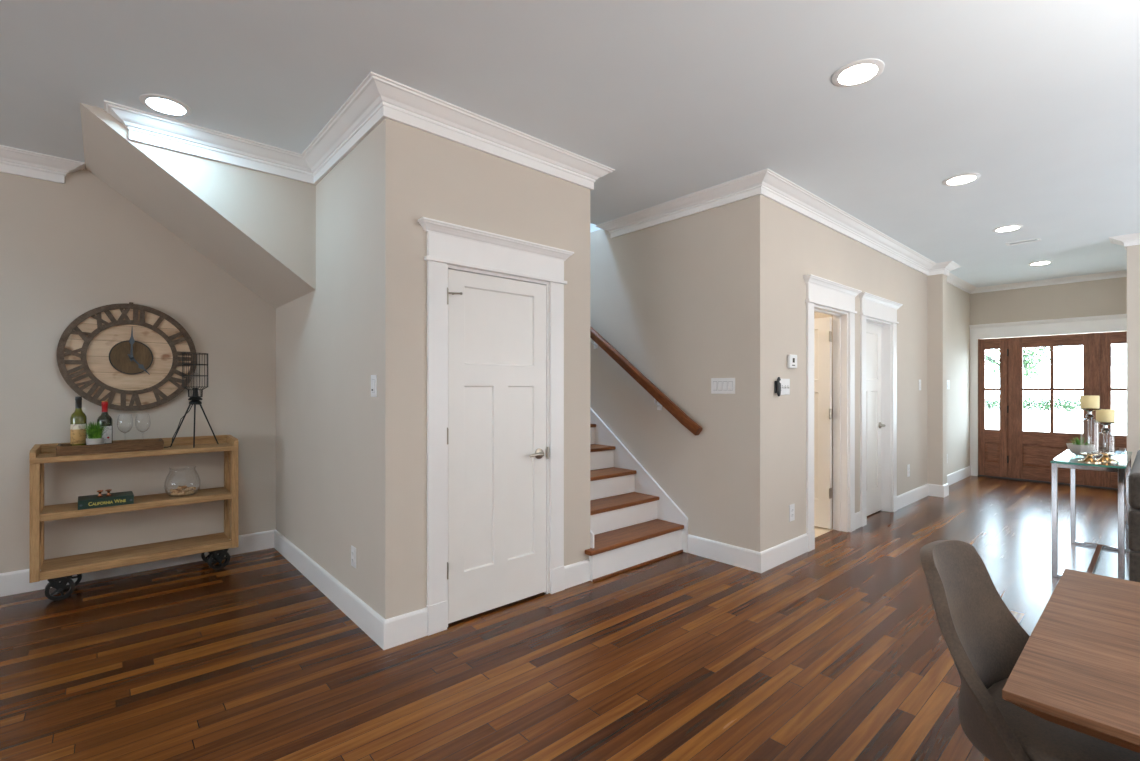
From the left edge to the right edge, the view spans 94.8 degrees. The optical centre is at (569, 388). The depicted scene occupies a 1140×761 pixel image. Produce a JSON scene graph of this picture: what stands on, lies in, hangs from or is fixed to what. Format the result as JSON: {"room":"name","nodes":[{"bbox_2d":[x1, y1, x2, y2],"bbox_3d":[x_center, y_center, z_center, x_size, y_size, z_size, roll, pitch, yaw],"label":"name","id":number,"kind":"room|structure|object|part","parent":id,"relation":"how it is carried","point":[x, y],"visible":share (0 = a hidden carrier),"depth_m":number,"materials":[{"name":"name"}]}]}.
{"room":"dining room","nodes":[
{"label":"dining room","id":0,"kind":"room"},
{"bbox_2d":[0,168,275,572],"bbox_3d":[-5.433,-0.099,2.061,10.620,2.950,0.100,0,0,-42],"label":"wall","id":1,"kind":"structure","parent":0,"point":[77,246],"depth_m":3.85,"materials":[{"name":"beige paint"}]},
{"bbox_2d":[0,145,84,183],"bbox_3d":[-6.381,-1.509,1.080,7.900,0.150,0.145,0,0,-42],"label":"crown molding","id":2,"kind":"structure","parent":1,"relation":"attached to","point":[15,161],"depth_m":3.54,"materials":[{"name":"white wood"}]},
{"bbox_2d":[57,302,196,410],"bbox_3d":[-3.258,-0.238,3.892,0.794,0.808,0.047,0,0,-42],"label":"wall clock","id":3,"kind":"object","parent":1,"relation":"attached to","point":[126,356],"visible":0.98,"depth_m":3.87,"materials":[{"name":"brown wood"}]},
{"bbox_2d":[0,529,427,649],"bbox_3d":[-5.082,1.300,0.712,9.352,0.152,2.401,0,0,-42],"label":"baseboard","id":4,"kind":"structure","parent":1,"relation":"attached to","point":[407,627],"depth_m":3.50,"materials":[{"name":"white wood"}]},
{"bbox_2d":[80,103,315,307],"bbox_3d":[-2.628,-1.134,3.719,1.215,0.880,1.150,0,0,-42],"label":"wall","id":5,"kind":"structure","parent":0,"point":[259,228],"depth_m":3.51,"materials":[{"name":"beige paint"}]},
{"bbox_2d":[104,72,614,190],"bbox_3d":[-1.157,-1.509,3.367,2.745,0.150,1.370,0,0,-42],"label":"crown molding","id":6,"kind":"structure","parent":5,"relation":"attached to","point":[377,98],"depth_m":3.15,"materials":[{"name":"white wood"}]},
{"bbox_2d":[276,118,406,618],"bbox_3d":[-1.722,-0.099,3.704,0.120,2.950,2.375,0,0,-42],"label":"wall","id":7,"kind":"structure","parent":0,"point":[341,449],"depth_m":3.15,"materials":[{"name":"beige paint"}]},
{"bbox_2d":[351,545,355,567],"bbox_3d":[-1.291,1.003,3.121,0.010,0.120,0.075,0,0,-42],"label":"wall outlet","id":8,"kind":"object","parent":7,"relation":"attached to","point":[353,549],"visible":1,"depth_m":3.12,"materials":[{"name":"white plastic"}]},
{"bbox_2d":[371,375,376,396],"bbox_3d":[-1.085,-0.014,2.887,0.014,0.122,0.075,0,0,-42],"label":"dimmer switch","id":9,"kind":"object","parent":7,"relation":"attached to","point":[373,377],"visible":1,"depth_m":2.88,"materials":[{"name":"white plastic"}]},
{"bbox_2d":[407,126,589,612],"bbox_3d":[-0.410,-0.099,3.362,1.385,2.950,0.120,0,0,-42],"label":"wall","id":10,"kind":"structure","parent":0,"point":[448,181],"depth_m":3.19,"materials":[{"name":"beige paint"}]},
{"bbox_2d":[418,217,573,635],"bbox_3d":[-0.447,0.221,3.286,1.108,2.310,0.186,0,0,-42],"label":"door","id":11,"kind":"structure","parent":10,"relation":"in","point":[495,340],"depth_m":3.23,"materials":[{"name":"white wood"}]},
{"bbox_3d":[-0.752,0.331,2.962,0.118,2.090,0.024,0,0,-42],"label":"casing","id":12,"kind":"part","parent":11,"relation":"part of","materials":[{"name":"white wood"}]},
{"bbox_3d":[-0.407,-0.824,3.241,1.108,0.220,0.067,0,0,-42],"label":"head casing","id":13,"kind":"part","parent":11,"relation":"part of","materials":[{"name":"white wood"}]},
{"bbox_3d":[-0.214,0.431,3.419,0.145,0.070,0.062,0,0,-42],"label":"handle","id":14,"kind":"part","parent":11,"relation":"part of","materials":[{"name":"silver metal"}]},
{"bbox_3d":[-0.089,0.331,3.552,0.118,2.090,0.024,0,0,-42],"label":"casing","id":15,"kind":"part","parent":11,"relation":"part of","materials":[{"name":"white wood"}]},
{"bbox_2d":[565,559,589,588],"bbox_3d":[0.045,1.300,3.683,0.262,0.152,0.026,0,0,-42],"label":"baseboard","id":16,"kind":"structure","parent":10,"relation":"attached to","point":[577,573],"depth_m":3.67,"materials":[{"name":"white wood"}]},
{"bbox_2d":[0,476,1128,760],"bbox_3d":[0.291,1.416,1.396,18.490,0.080,8.700,0,0,-42],"label":"floor","id":17,"kind":"structure","parent":0,"point":[838,650],"depth_m":2.64,"materials":[{"name":"brown wood"}]},
{"bbox_2d":[29,435,238,600],"bbox_3d":[-3.088,0.877,3.792,1.125,0.998,0.349,0,0,-42],"label":"cart","id":18,"kind":"object","parent":17,"relation":"on","point":[55,570],"visible":1,"depth_m":3.67,"materials":[{"name":"brown wood"}]},
{"bbox_3d":[-3.393,0.850,3.323,0.046,0.747,0.046,0,0,-42],"label":"post","id":19,"kind":"part","parent":18,"relation":"part of","materials":[{"name":"brown wood"}]},
{"bbox_3d":[-3.490,0.409,3.421,0.030,0.062,0.325,0,0,-42],"label":"rail","id":20,"kind":"part","parent":18,"relation":"part of","materials":[{"name":"brown wood"}]},
{"bbox_3d":[-3.592,0.850,3.546,0.046,0.747,0.046,0,0,-42],"label":"post","id":21,"kind":"part","parent":18,"relation":"part of","materials":[{"name":"brown wood"}]},
{"bbox_2d":[78,491,133,509],"bbox_3d":[-3.200,0.770,3.616,0.284,0.060,0.203,0,0,-43],"label":"book","id":22,"kind":"object","parent":18,"relation":"on","point":[119,498],"visible":1,"depth_m":3.56,"materials":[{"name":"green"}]},
{"bbox_2d":[97,490,102,496],"bbox_3d":[-3.215,0.718,3.585,0.034,0.044,0.034,0,0,-42],"label":"stopper","id":23,"kind":"object","parent":22,"relation":"on","point":[98,491],"visible":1,"depth_m":3.58,"materials":[{"name":"brown wood"}]},
{"bbox_2d":[56,438,163,455],"bbox_3d":[-3.203,0.407,3.669,0.566,0.066,0.210,0,0,-42],"label":"serving tray","id":24,"kind":"object","parent":18,"relation":"on","point":[152,444],"visible":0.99,"depth_m":3.59,"materials":[{"name":"brown wood"}]},
{"bbox_2d":[70,396,86,445],"bbox_3d":[-3.364,0.241,3.587,0.084,0.373,0.085,0,0,-42],"label":"wine bottle","id":25,"kind":"object","parent":24,"relation":"on","point":[77,437],"visible":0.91,"depth_m":3.56,"materials":[{"name":"green glass"}]},
{"bbox_2d":[78,421,109,444],"bbox_3d":[-3.212,0.325,3.554,0.172,0.205,0.153,0,0,-8],"label":"potted grass","id":26,"kind":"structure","parent":24,"relation":"on","point":[94,433],"depth_m":3.55,"materials":[{"name":"plant"}]},
{"bbox_2d":[86,438,103,444],"bbox_3d":[-3.243,0.384,3.579,0.094,0.088,0.094,0,0,-42],"label":"pot","id":27,"kind":"object","parent":26,"relation":"on","point":[89,441],"depth_m":3.55,"materials":[{"name":"ceramic"}]},
{"bbox_2d":[97,401,112,443],"bbox_3d":[-3.264,0.258,3.676,0.084,0.340,0.086,0,0,-42],"label":"wine bottle","id":28,"kind":"object","parent":24,"relation":"on","point":[104,417],"visible":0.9,"depth_m":3.66,"materials":[{"name":"green glass"}]},
{"bbox_3d":[-3.196,0.409,3.914,1.125,0.062,0.022,0,0,-42],"label":"rail","id":29,"kind":"part","parent":18,"relation":"part of","materials":[{"name":"brown wood"}]},
{"bbox_3d":[-3.089,0.823,3.793,1.033,0.046,0.337,0,0,-42],"label":"shelf","id":30,"kind":"part","parent":18,"relation":"part of","materials":[{"name":"brown wood"}]},
{"bbox_3d":[-3.089,1.194,3.793,1.033,0.053,0.337,0,0,-42],"label":"shelf","id":31,"kind":"part","parent":18,"relation":"part of","materials":[{"name":"brown wood"}]},
{"bbox_2d":[164,353,218,447],"bbox_3d":[-2.886,0.086,3.998,0.230,0.708,0.273,0,0,4],"label":"lamp","id":32,"kind":"object","parent":18,"relation":"on","point":[195,399],"visible":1,"depth_m":3.96,"materials":[{"name":"black metal"}]},
{"bbox_3d":[-2.948,0.274,3.944,0.189,0.330,0.028,0,0,-45],"label":"power cord","id":33,"kind":"part","parent":32,"relation":"part of","materials":[{"name":"black metal"}]},
{"bbox_3d":[-2.932,0.274,3.947,0.134,0.331,0.011,0,0,-30],"label":"leg","id":34,"kind":"part","parent":32,"relation":"part of","materials":[{"name":"black metal"}]},
{"bbox_3d":[-2.814,0.274,3.927,0.011,0.331,0.108,0,0,-32],"label":"leg","id":35,"kind":"part","parent":32,"relation":"part of","materials":[{"name":"black metal"}]},
{"bbox_3d":[-2.854,-0.101,3.992,0.166,0.334,0.166,0,0,-42],"label":"lamp shade","id":36,"kind":"part","parent":32,"relation":"part of","materials":[{"name":"black metal"}]},
{"bbox_2d":[188,388,201,399],"bbox_3d":[-2.854,0.042,3.992,0.092,0.093,0.092,0,0,-42],"label":"socket","id":37,"kind":"object","parent":32,"relation":"attached to","point":[193,395],"depth_m":3.97,"materials":[{"name":"black metal"}]},
{"bbox_3d":[-2.804,0.274,4.069,0.011,0.332,0.138,0,0,34],"label":"leg","id":38,"kind":"part","parent":32,"relation":"part of","materials":[{"name":"black metal"}]},
{"bbox_3d":[-2.785,0.850,4.264,0.046,0.747,0.046,0,0,-42],"label":"post","id":39,"kind":"part","parent":18,"relation":"part of","materials":[{"name":"brown wood"}]},
{"bbox_3d":[-2.672,0.409,4.148,0.030,0.062,0.325,0,0,-42],"label":"rail","id":40,"kind":"part","parent":18,"relation":"part of","materials":[{"name":"brown wood"}]},
{"bbox_3d":[-2.587,0.850,4.040,0.046,0.747,0.046,0,0,-42],"label":"post","id":41,"kind":"part","parent":18,"relation":"part of","materials":[{"name":"brown wood"}]},
{"bbox_2d":[585,407,687,581],"bbox_3d":[-0.240,0.722,4.952,1.113,1.308,2.461,0,0,-42],"label":"staircase","id":42,"kind":"structure","parent":17,"relation":"on","point":[661,532],"depth_m":4.41,"materials":[{"name":"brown wood"}]},
{"bbox_2d":[920,540,1139,760],"bbox_3d":[1.323,0.935,1.459,0.525,0.887,0.581,0,0,-37],"label":"dining chair","id":43,"kind":"object","parent":17,"relation":"on","point":[984,640],"visible":0.86,"depth_m":1.50,"materials":[{"name":"beige fabric"}]},
{"bbox_3d":[1.365,0.925,1.402,0.436,0.066,0.430,0,0,-37],"label":"seat","id":44,"kind":"part","parent":43,"relation":"part of","materials":[{"name":"beige fabric"}]},
{"bbox_2d":[1002,569,1139,752],"bbox_3d":[1.942,0.996,0.699,1.088,0.760,1.964,0,0,-42],"label":"dining table","id":45,"kind":"object","parent":17,"relation":"on","point":[1078,669],"visible":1,"depth_m":1.18,"materials":[{"name":"brown wood"}]},
{"bbox_2d":[1050,449,1131,579],"bbox_3d":[4.118,0.954,4.117,1.283,0.845,0.380,0,0,-42],"label":"console table","id":46,"kind":"object","parent":17,"relation":"on","point":[1067,459],"visible":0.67,"depth_m":3.82,"materials":[{"name":"silver metal"}]},
{"bbox_3d":[3.544,0.960,3.831,0.032,0.833,0.032,0,0,-42],"label":"leg","id":47,"kind":"part","parent":46,"relation":"part of","materials":[{"name":"silver metal"}]},
{"bbox_3d":[4.469,0.960,4.655,0.032,0.833,0.032,0,0,-42],"label":"leg","id":48,"kind":"part","parent":46,"relation":"part of","materials":[{"name":"silver metal"}]},
{"bbox_2d":[1066,436,1094,455],"bbox_3d":[4.058,0.455,4.164,0.167,0.153,0.166,0,0,-42],"label":"succulent bowl","id":49,"kind":"object","parent":46,"relation":"on","point":[1079,446],"visible":1,"depth_m":4.13,"materials":[{"name":"stone"}]},
{"bbox_2d":[1078,408,1101,462],"bbox_3d":[3.762,0.338,3.793,0.124,0.386,0.124,0,0,-42],"label":"candle holder","id":50,"kind":"object","parent":46,"relation":"on","point":[1089,459],"visible":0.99,"depth_m":3.78,"materials":[{"name":"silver metal"}]},
{"bbox_2d":[1078,408,1100,418],"bbox_3d":[3.762,0.182,3.793,0.120,0.075,0.120,0,0,-42],"label":"cup","id":51,"kind":"object","parent":50,"relation":"on","point":[1089,415],"depth_m":3.78,"materials":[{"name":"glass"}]},
{"bbox_2d":[1080,394,1099,408],"bbox_3d":[3.762,0.094,3.793,0.101,0.101,0.101,0,0,-42],"label":"pillar candle","id":52,"kind":"object","parent":50,"relation":"on","point":[1087,402],"visible":0.99,"depth_m":3.76,"materials":[{"name":"beige wax"}]},
{"bbox_3d":[4.118,0.537,4.117,1.283,0.012,0.380,0,0,-42],"label":"glass","id":53,"kind":"part","parent":46,"relation":"part of","materials":[{"name":"white"}]},
{"bbox_3d":[4.118,0.559,4.117,1.271,0.032,0.368,0,0,-42],"label":"frame","id":54,"kind":"part","parent":46,"relation":"part of","materials":[{"name":"silver metal"}]},
{"bbox_3d":[4.581,1.363,4.529,0.032,0.026,0.304,0,0,-42],"label":"foot rail","id":55,"kind":"part","parent":46,"relation":"part of","materials":[{"name":"silver metal"}]},
{"bbox_2d":[1094,422,1117,461],"bbox_3d":[3.924,0.389,3.840,0.124,0.284,0.124,0,0,-42],"label":"candle holder","id":56,"kind":"object","parent":46,"relation":"on","point":[1105,458],"visible":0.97,"depth_m":3.82,"materials":[{"name":"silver metal"}]},
{"bbox_2d":[1096,408,1114,422],"bbox_3d":[3.924,0.196,3.840,0.101,0.101,0.101,0,0,-42],"label":"pillar candle","id":57,"kind":"object","parent":56,"relation":"on","point":[1103,415],"visible":0.86,"depth_m":3.81,"materials":[{"name":"beige wax"}]},
{"bbox_2d":[1094,422,1116,432],"bbox_3d":[3.924,0.284,3.840,0.120,0.075,0.120,0,0,-42],"label":"cup","id":58,"kind":"object","parent":56,"relation":"on","point":[1105,429],"depth_m":3.83,"materials":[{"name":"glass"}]},
{"bbox_2d":[1093,445,1125,455],"bbox_3d":[4.286,0.493,4.179,0.208,0.076,0.208,0,0,-42],"label":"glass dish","id":59,"kind":"object","parent":46,"relation":"on","point":[1099,448],"visible":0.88,"depth_m":4.15,"materials":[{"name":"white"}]},
{"bbox_3d":[3.767,0.960,3.580,0.032,0.833,0.032,0,0,-42],"label":"leg","id":60,"kind":"part","parent":46,"relation":"part of","materials":[{"name":"silver metal"}]},
{"bbox_3d":[4.693,0.960,4.404,0.032,0.833,0.032,0,0,-42],"label":"leg","id":61,"kind":"part","parent":46,"relation":"part of","materials":[{"name":"silver metal"}]},
{"bbox_2d":[1128,450,1139,581],"bbox_3d":[4.653,0.957,3.684,2.050,0.838,0.942,0,0,-42],"label":"sofa","id":62,"kind":"object","parent":17,"relation":"on","point":[1134,477],"visible":0.93,"depth_m":3.34,"materials":[{"name":"grey fabric"}]},
{"bbox_2d":[0,0,1139,286],"bbox_3d":[0.283,-1.624,1.389,18.470,0.100,8.700,0,0,-42],"label":"ceiling","id":63,"kind":"structure","parent":0,"point":[1037,99],"depth_m":2.75,"materials":[{"name":"white paint"}]},
{"bbox_2d":[139,94,191,116],"bbox_3d":[-2.244,-1.569,2.912,0.232,0.008,0.232,0,0,-42],"label":"recessed light","id":64,"kind":"object","parent":63,"relation":"in","point":[162,104],"visible":1,"depth_m":2.90,"materials":[{"name":"white plastic"}]},
{"bbox_2d":[832,59,884,86],"bbox_3d":[1.435,-1.569,2.615,0.232,0.008,0.232,0,0,-42],"label":"recessed light","id":65,"kind":"object","parent":63,"relation":"in","point":[859,72],"visible":1,"depth_m":2.60,"materials":[{"name":"white plastic"}]},
{"bbox_2d":[942,173,980,185],"bbox_3d":[2.940,-1.569,3.940,0.232,0.008,0.232,0,0,-42],"label":"recessed light","id":66,"kind":"object","parent":63,"relation":"in","point":[965,178],"visible":1,"depth_m":3.93,"materials":[{"name":"white plastic"}]},
{"bbox_2d":[992,225,1022,231],"bbox_3d":[4.296,-1.569,5.146,0.232,0.008,0.232,0,0,-42],"label":"recessed light","id":67,"kind":"object","parent":63,"relation":"in","point":[1008,227],"visible":1,"depth_m":5.13,"materials":[{"name":"white plastic"}]},
{"bbox_2d":[1005,238,1040,245],"bbox_3d":[4.855,-1.570,5.616,0.130,0.007,0.280,0,0,-42],"label":"ceiling vent","id":68,"kind":"object","parent":63,"relation":"in","point":[1035,239],"visible":1,"depth_m":5.61,"materials":[{"name":"white plastic"}]},
{"bbox_2d":[1028,261,1052,264],"bbox_3d":[5.895,-1.569,6.568,0.232,0.008,0.232,0,0,-42],"label":"recessed light","id":69,"kind":"object","parent":63,"relation":"in","point":[1039,262],"visible":1,"depth_m":6.57,"materials":[{"name":"white plastic"}]},
{"bbox_2d":[590,195,766,551],"bbox_3d":[0.396,-1.424,5.160,0.110,5.600,3.215,0,0,-42],"label":"wall","id":70,"kind":"structure","parent":0,"point":[683,300],"depth_m":4.36,"materials":[{"name":"beige paint"}]},
{"bbox_2d":[590,326,702,435],"bbox_3d":[0.431,-0.331,4.955,0.106,1.425,1.918,0,0,-42],"label":"handrail","id":71,"kind":"object","parent":70,"relation":"attached to","point":[663,400],"visible":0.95,"depth_m":4.62,"materials":[{"name":"brown wood"}]},
{"bbox_2d":[711,378,734,393],"bbox_3d":[1.213,-0.020,4.148,0.013,0.121,0.206,0,0,-42],"label":"light switch","id":72,"kind":"object","parent":70,"relation":"attached to","point":[718,385],"visible":1,"depth_m":4.14,"materials":[{"name":"white plastic"}]},
{"bbox_2d":[814,312,832,521],"bbox_3d":[2.199,-0.099,6.044,0.080,2.950,1.890,0,0,-42],"label":"wall","id":73,"kind":"structure","parent":0,"point":[816,314],"depth_m":5.41,"materials":[{"name":"beige paint"}]},
{"bbox_2d":[767,198,969,548],"bbox_3d":[3.889,-0.099,6.198,6.490,2.950,0.125,0,0,-42],"label":"wall","id":74,"kind":"structure","parent":0,"point":[798,245],"depth_m":4.91,"materials":[{"name":"beige paint"}]},
{"bbox_2d":[688,533,807,572],"bbox_3d":[1.497,1.300,4.405,0.784,0.152,0.656,0,0,-42],"label":"baseboard","id":75,"kind":"structure","parent":74,"relation":"attached to","point":[760,562],"depth_m":4.13,"materials":[{"name":"white wood"}]},
{"bbox_2d":[775,377,780,395],"bbox_3d":[1.613,-0.014,4.062,0.042,0.150,0.043,0,0,-42],"label":"remote control","id":76,"kind":"object","parent":74,"relation":"attached to","point":[778,382],"visible":1,"depth_m":4.04,"materials":[{"name":"black plastic"}]},
{"bbox_2d":[781,379,789,394],"bbox_3d":[1.702,-0.012,4.157,0.134,0.120,0.018,0,0,-42],"label":"light switch","id":77,"kind":"object","parent":74,"relation":"attached to","point":[785,383],"visible":0.82,"depth_m":4.15,"materials":[{"name":"white plastic"}]},
{"bbox_2d":[787,354,796,367],"bbox_3d":[1.799,-0.219,4.237,0.132,0.110,0.028,0,0,-42],"label":"thermostat","id":78,"kind":"object","parent":74,"relation":"attached to","point":[791,359],"visible":1,"depth_m":4.20,"materials":[{"name":"white plastic"}]},
{"bbox_2d":[789,504,794,521],"bbox_3d":[1.804,1.008,4.254,0.085,0.135,0.010,0,0,-42],"label":"wall outlet","id":79,"kind":"object","parent":74,"relation":"attached to","point":[792,506],"visible":1,"depth_m":4.25,"materials":[{"name":"white plastic"}]},
{"bbox_2d":[803,274,861,551],"bbox_3d":[2.107,0.213,5.070,1.122,2.325,0.938,0,0,-42],"label":"door","id":80,"kind":"structure","parent":74,"relation":"in","point":[821,293],"depth_m":5.06,"materials":[{"name":"white wood"}]},
{"bbox_3d":[2.046,0.324,4.460,0.118,2.105,0.024,0,0,-42],"label":"casing","id":81,"kind":"part","parent":80,"relation":"part of","materials":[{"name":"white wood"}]},
{"bbox_3d":[2.397,-0.839,4.745,1.122,0.220,0.067,0,0,-42],"label":"head casing","id":82,"kind":"part","parent":80,"relation":"part of","materials":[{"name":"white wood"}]},
{"bbox_3d":[2.720,0.324,5.060,0.118,2.105,0.024,0,0,-42],"label":"casing","id":83,"kind":"part","parent":80,"relation":"part of","materials":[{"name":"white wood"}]},
{"bbox_2d":[595,168,1126,293],"bbox_3d":[3.971,-1.518,5.944,6.745,0.132,3.645,0,0,-42],"label":"crown molding","id":84,"kind":"structure","parent":74,"relation":"attached to","point":[767,183],"depth_m":4.66,"materials":[{"name":"white wood"}]},
{"bbox_2d":[858,292,902,526],"bbox_3d":[3.261,0.213,5.596,1.146,2.325,0.191,0,0,-42],"label":"door","id":85,"kind":"structure","parent":74,"relation":"in","point":[878,338],"depth_m":5.79,"materials":[{"name":"white wood"}]},
{"bbox_3d":[2.943,0.324,5.258,0.118,2.105,0.024,0,0,-42],"label":"casing","id":86,"kind":"part","parent":85,"relation":"part of","materials":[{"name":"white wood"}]},
{"bbox_3d":[3.303,-0.839,5.550,1.146,0.220,0.067,0,0,-42],"label":"head casing","id":87,"kind":"part","parent":85,"relation":"part of","materials":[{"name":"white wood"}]},
{"bbox_3d":[3.635,0.324,5.873,0.118,2.105,0.024,0,0,-42],"label":"casing","id":88,"kind":"part","parent":85,"relation":"part of","materials":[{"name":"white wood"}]},
{"bbox_2d":[907,464,909,476],"bbox_3d":[4.027,0.976,6.231,0.085,0.145,0.010,0,0,-42],"label":"wall outlet","id":89,"kind":"object","parent":74,"relation":"attached to","point":[908,465],"visible":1,"depth_m":6.22,"materials":[{"name":"white plastic"}]},
{"bbox_2d":[855,466,970,529],"bbox_3d":[4.612,1.300,6.651,4.828,0.152,0.201,0,0,-42],"label":"baseboard","id":90,"kind":"structure","parent":74,"relation":"attached to","point":[909,497],"depth_m":6.62,"materials":[{"name":"white wood"}]},
{"bbox_2d":[927,274,946,484],"bbox_3d":[4.694,-0.099,6.805,0.200,2.950,0.290,0,0,-42],"label":"wall pier","id":91,"kind":"object","parent":74,"relation":"attached to","point":[936,284],"visible":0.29,"depth_m":6.69,"materials":[{"name":"beige paint"}]},
{"bbox_2d":[970,277,1126,338],"bbox_3d":[7.051,-0.099,7.616,0.120,2.950,2.210,0,0,-42],"label":"wall","id":92,"kind":"structure","parent":0,"point":[1104,296],"depth_m":7.59,"materials":[{"name":"beige paint"}]},
{"bbox_2d":[969,314,1126,490],"bbox_3d":[7.028,0.189,7.591,0.184,2.375,1.984,0,0,-42],"label":"door","id":93,"kind":"structure","parent":92,"relation":"in","point":[1011,452],"depth_m":7.74,"materials":[{"name":"brown wood"}]},
{"bbox_3d":[6.373,0.298,8.268,0.026,2.155,0.098,0,0,-42],"label":"casing","id":94,"kind":"part","parent":93,"relation":"part of","materials":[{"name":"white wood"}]},
{"bbox_3d":[6.553,0.989,8.130,0.031,0.316,0.183,0,0,-42],"label":"raised panel","id":95,"kind":"part","parent":93,"relation":"part of","materials":[{"name":"brown wood"}]},
{"bbox_3d":[6.557,0.292,8.134,0.050,2.128,0.183,0,0,-42],"label":"rail","id":96,"kind":"part","parent":93,"relation":"part of","materials":[{"name":"brown wood"}]},
{"bbox_3d":[7.037,0.299,7.631,0.116,2.153,1.733,0,0,-42],"label":"frame","id":97,"kind":"part","parent":93,"relation":"part of","materials":[{"name":"brown wood"}]},
{"bbox_3d":[6.984,-0.889,7.552,0.066,0.220,1.984,0,0,-42],"label":"head casing","id":98,"kind":"part","parent":93,"relation":"part of","materials":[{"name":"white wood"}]},
{"bbox_3d":[7.011,0.292,7.623,0.050,2.128,0.651,0,0,-42],"label":"rail","id":99,"kind":"part","parent":93,"relation":"part of","materials":[{"name":"brown wood"}]},
{"bbox_3d":[7.007,1.002,7.619,0.031,0.316,0.651,0,0,-42],"label":"raised panel","id":100,"kind":"part","parent":93,"relation":"part of","materials":[{"name":"brown wood"}]},
{"bbox_3d":[7.471,0.292,7.106,0.050,2.128,0.185,0,0,-42],"label":"rail","id":101,"kind":"part","parent":93,"relation":"part of","materials":[{"name":"brown wood"}]},
{"bbox_2d":[1127,245,1139,468],"bbox_3d":[7.056,-0.099,4.150,0.200,2.950,3.624,0,0,-42],"label":"wall","id":102,"kind":"structure","parent":0,"point":[1133,252],"depth_m":5.40,"materials":[{"name":"beige paint"}]},
{"bbox_2d":[1109,232,1139,249],"bbox_3d":[6.967,-1.529,4.155,0.325,0.111,3.749,0,0,-42],"label":"crown molding","id":103,"kind":"structure","parent":102,"relation":"attached to","point":[1133,239],"depth_m":5.40,"materials":[{"name":"white wood"}]},
{"label":"outside","id":104,"kind":"structure","parent":0,"visible":0},
{"bbox_2d":[985,404,1126,435],"bbox_3d":[28.378,1.651,28.583,59.600,0.150,85.000,0,0,-42],"label":"ground","id":105,"kind":"structure","parent":104,"point":[1065,421],"depth_m":25.03,"materials":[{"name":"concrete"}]},
{"bbox_2d":[985,347,1049,381],"bbox_3d":[12.277,-1.331,16.386,1.614,5.824,4.496,0,0,-42],"label":"tree","id":106,"kind":"object","parent":105,"relation":"on","point":[1027,362],"visible":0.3,"depth_m":15.12,"materials":[{"name":"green plant"}]},
{"bbox_2d":[985,395,1081,410],"bbox_3d":[34.725,1.048,36.173,1.396,1.288,16.819,0,0,-42],"label":"hedge","id":107,"kind":"object","parent":105,"relation":"on","point":[1044,404],"visible":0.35,"depth_m":37.26,"materials":[{"name":"green plant"}]},
{"bbox_2d":[1111,343,1126,423],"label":"window","id":108,"kind":"structure","parent":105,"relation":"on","point":[1118,351],"depth_m":23.46,"materials":[{"name":"glass"}]},
{"bbox_3d":[24.536,-1.449,23.460,0.030,0.850,0.450,0,0,-42],"label":"pane","id":109,"kind":"part","parent":108,"relation":"part of","materials":[{"name":"grey glass"}]}
]}

